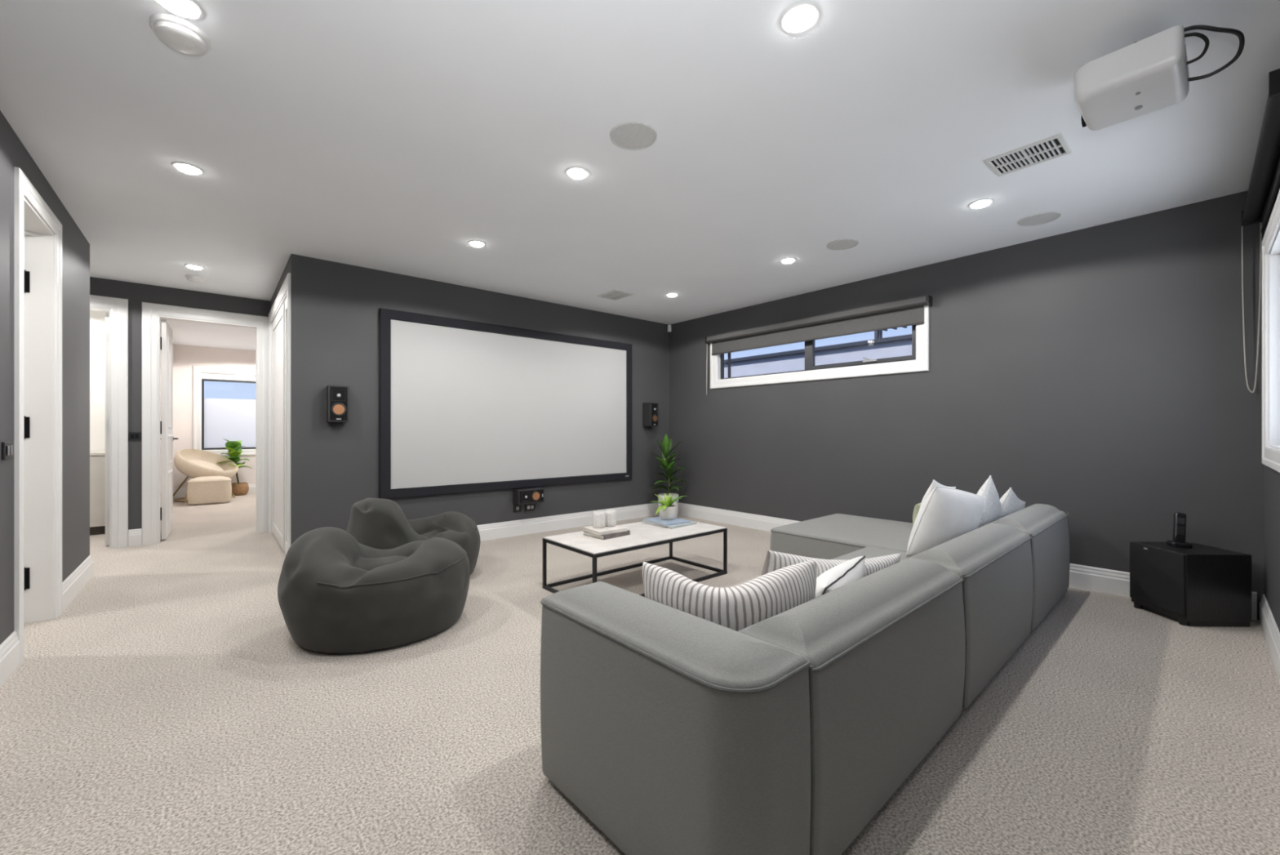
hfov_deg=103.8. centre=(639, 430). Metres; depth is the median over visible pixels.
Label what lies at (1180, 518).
handset
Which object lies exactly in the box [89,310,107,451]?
wall
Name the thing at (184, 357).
wall
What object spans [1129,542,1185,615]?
grille
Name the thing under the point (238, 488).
plant
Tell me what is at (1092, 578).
baseboard
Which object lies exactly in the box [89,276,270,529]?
wall
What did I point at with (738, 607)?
striped cushion
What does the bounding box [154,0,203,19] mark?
recessed light
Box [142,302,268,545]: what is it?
door
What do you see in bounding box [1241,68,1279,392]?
roller blind
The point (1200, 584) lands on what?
subwoofer
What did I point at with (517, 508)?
socket plate
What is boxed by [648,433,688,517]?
plant
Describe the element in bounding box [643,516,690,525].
book
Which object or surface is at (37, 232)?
door
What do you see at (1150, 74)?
projector
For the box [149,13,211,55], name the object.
smoke detector
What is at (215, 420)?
window
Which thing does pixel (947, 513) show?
cushion
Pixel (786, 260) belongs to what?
recessed light
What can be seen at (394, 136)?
ceiling
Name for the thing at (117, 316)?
door
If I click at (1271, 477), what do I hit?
wall
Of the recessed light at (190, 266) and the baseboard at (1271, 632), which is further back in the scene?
the recessed light at (190, 266)
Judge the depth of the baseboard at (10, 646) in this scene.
2.16 m
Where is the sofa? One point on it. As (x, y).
(673, 731)
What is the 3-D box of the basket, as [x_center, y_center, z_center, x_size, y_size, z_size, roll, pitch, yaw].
[-6.529,0.956,8.178,0.252,0.195,0.254,0,0,-40]
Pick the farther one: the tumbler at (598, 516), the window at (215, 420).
the window at (215, 420)
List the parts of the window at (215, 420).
frame, frosted pane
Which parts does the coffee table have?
leg, rail, rail, leg, rail, rail, leg, rail, rail, leg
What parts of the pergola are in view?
post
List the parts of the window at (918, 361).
frame, awning sash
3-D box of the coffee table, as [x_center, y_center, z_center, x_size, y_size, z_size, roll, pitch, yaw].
[-0.005,0.883,3.524,1.200,0.341,0.590,0,0,-41]
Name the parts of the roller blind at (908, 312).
blind chain, rail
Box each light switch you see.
[1,441,13,459]
[128,431,141,439]
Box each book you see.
[582,524,626,534]
[582,529,630,539]
[641,520,697,528]
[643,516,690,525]
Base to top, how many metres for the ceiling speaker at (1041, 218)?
0.008 m
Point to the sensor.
(669, 325)
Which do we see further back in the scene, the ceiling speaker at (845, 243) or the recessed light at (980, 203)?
the ceiling speaker at (845, 243)
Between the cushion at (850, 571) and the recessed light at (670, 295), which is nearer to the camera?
the cushion at (850, 571)
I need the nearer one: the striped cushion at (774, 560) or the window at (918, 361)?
the striped cushion at (774, 560)
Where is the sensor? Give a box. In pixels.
[667,324,671,332]
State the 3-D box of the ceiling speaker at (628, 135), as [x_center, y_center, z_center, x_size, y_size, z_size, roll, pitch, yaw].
[-0.031,-1.342,2.298,0.216,0.008,0.216,0,0,-40]
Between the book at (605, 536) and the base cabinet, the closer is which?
the book at (605, 536)
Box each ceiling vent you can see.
[596,289,634,300]
[983,133,1071,177]
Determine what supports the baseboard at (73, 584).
attached to the wall at (75, 246)
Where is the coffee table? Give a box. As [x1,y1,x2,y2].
[542,520,727,596]
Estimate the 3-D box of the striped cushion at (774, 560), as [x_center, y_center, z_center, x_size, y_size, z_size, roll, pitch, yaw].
[0.817,0.614,2.088,0.776,0.306,0.154,0,0,-25]
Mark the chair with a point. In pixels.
(193, 463)
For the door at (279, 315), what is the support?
in the wall at (286, 269)
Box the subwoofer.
[1129,541,1251,626]
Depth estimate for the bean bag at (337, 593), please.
2.42 m
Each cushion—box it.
[188,459,222,470]
[642,559,816,631]
[760,550,900,577]
[814,555,865,597]
[906,485,983,556]
[912,502,921,525]
[918,479,955,511]
[976,475,1000,527]
[997,487,1025,519]
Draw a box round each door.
[13,166,62,662]
[89,294,128,548]
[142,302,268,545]
[268,272,290,555]
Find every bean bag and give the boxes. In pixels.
[277,526,470,653]
[346,497,480,574]
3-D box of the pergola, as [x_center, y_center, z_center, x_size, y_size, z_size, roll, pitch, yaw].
[4.291,-0.296,6.689,1.400,2.700,2.650,0,0,-40]
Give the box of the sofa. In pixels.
[540,503,1070,854]
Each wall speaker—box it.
[326,384,349,425]
[512,486,544,504]
[643,402,657,428]
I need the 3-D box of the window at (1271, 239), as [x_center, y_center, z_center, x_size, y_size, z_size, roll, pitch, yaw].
[2.741,-0.406,2.078,1.501,1.166,0.131,0,0,-42]
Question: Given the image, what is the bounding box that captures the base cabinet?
[89,451,105,534]
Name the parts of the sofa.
arm, chaise seat, backrest, seat, backrest, backrest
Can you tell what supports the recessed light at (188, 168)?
in the ceiling
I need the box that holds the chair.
[173,448,238,502]
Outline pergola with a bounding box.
[874,325,906,338]
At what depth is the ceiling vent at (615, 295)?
4.97 m
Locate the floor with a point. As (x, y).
(172, 706)
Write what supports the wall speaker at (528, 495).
attached to the wall at (335, 306)
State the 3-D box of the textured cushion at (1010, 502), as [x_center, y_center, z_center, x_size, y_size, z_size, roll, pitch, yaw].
[2.415,0.579,3.321,0.462,0.431,0.157,0,0,-35]
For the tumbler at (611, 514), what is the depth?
3.45 m
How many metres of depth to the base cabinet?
5.05 m
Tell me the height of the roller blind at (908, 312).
0.667 m
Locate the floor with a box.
[0,492,1279,854]
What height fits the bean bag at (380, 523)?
0.611 m
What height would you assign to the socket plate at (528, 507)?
0.076 m
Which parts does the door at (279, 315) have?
rail, rail, rail, rail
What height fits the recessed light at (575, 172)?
0.018 m
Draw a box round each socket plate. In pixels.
[513,504,521,512]
[524,502,534,511]
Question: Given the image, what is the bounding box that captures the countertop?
[89,451,105,455]
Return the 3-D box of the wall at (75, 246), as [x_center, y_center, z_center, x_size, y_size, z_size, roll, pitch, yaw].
[-2.134,-0.146,1.370,0.110,2.400,5.850,0,0,-40]
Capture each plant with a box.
[217,438,252,495]
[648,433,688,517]
[650,492,687,519]
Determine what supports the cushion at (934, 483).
on the sofa
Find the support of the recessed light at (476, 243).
in the ceiling
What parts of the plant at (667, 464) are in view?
stem, pot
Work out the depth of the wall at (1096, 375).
3.50 m
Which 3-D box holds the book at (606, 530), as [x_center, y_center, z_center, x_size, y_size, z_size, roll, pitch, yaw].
[-0.239,0.674,3.428,0.225,0.022,0.208,0,0,-37]
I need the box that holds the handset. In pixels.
[1166,511,1191,547]
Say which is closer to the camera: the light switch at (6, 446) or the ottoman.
the light switch at (6, 446)
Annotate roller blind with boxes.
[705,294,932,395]
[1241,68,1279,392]
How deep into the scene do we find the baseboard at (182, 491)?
7.91 m
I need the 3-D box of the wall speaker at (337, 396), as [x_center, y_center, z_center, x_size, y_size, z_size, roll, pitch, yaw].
[-2.387,-0.194,3.969,0.145,0.313,0.140,0,0,-36]
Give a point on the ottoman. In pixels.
(207, 489)
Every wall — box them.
[0,110,89,644]
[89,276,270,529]
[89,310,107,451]
[173,343,255,488]
[270,257,289,309]
[289,253,669,545]
[669,191,1263,619]
[1263,184,1279,631]
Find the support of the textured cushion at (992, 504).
on the sofa
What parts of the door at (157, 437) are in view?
panel moulding, panel moulding, panel moulding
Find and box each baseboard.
[0,630,19,686]
[62,554,93,612]
[128,528,142,546]
[173,483,255,497]
[476,502,658,541]
[677,502,1257,620]
[1259,594,1279,683]
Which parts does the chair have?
leg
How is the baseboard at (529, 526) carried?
attached to the wall at (335, 306)
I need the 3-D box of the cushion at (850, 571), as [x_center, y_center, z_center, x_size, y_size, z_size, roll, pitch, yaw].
[0.679,0.629,1.827,0.205,0.306,0.403,0,0,43]
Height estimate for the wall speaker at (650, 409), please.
0.313 m
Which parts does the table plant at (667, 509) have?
pot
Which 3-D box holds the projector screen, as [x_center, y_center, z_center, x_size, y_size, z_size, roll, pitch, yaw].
[-1.140,-0.221,5.090,2.728,1.602,0.040,0,0,-40]
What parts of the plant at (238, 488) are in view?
stem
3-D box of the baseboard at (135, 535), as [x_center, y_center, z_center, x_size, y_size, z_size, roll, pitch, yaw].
[-4.606,0.978,4.580,0.086,0.152,0.017,0,0,-40]
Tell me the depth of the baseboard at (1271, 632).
2.38 m
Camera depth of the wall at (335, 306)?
4.21 m
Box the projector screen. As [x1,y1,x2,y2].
[378,307,631,498]
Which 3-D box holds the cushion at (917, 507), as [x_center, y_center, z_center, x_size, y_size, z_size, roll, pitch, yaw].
[2.105,0.604,3.701,0.328,0.188,0.112,0,0,-34]
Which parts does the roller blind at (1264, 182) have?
blind chain, rail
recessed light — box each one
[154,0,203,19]
[171,161,204,174]
[184,263,204,269]
[467,240,485,247]
[565,166,589,179]
[666,293,678,297]
[779,257,795,263]
[780,2,819,34]
[968,198,993,208]
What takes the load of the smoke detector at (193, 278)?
attached to the ceiling
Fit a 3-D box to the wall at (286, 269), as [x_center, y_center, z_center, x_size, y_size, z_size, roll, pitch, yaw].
[-3.246,-0.146,4.604,0.110,2.400,1.741,0,0,-40]
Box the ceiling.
[0,0,1279,351]
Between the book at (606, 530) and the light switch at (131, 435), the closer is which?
the book at (606, 530)
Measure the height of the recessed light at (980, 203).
0.018 m
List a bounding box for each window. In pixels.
[193,365,255,455]
[710,304,928,388]
[724,333,911,377]
[1262,189,1279,472]
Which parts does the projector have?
socket panel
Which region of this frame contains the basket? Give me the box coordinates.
[231,482,248,495]
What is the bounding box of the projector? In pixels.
[1074,25,1244,130]
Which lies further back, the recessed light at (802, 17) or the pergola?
the pergola
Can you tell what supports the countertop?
on the base cabinet
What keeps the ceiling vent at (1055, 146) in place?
in the ceiling
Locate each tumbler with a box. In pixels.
[592,510,605,528]
[604,509,616,526]
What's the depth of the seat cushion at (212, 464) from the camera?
7.81 m
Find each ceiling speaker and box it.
[609,121,657,150]
[826,238,858,250]
[1017,211,1061,226]
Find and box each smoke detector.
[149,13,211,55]
[185,275,204,283]
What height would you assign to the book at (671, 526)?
0.016 m
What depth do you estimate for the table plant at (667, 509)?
3.81 m
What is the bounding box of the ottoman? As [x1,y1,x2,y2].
[186,475,231,504]

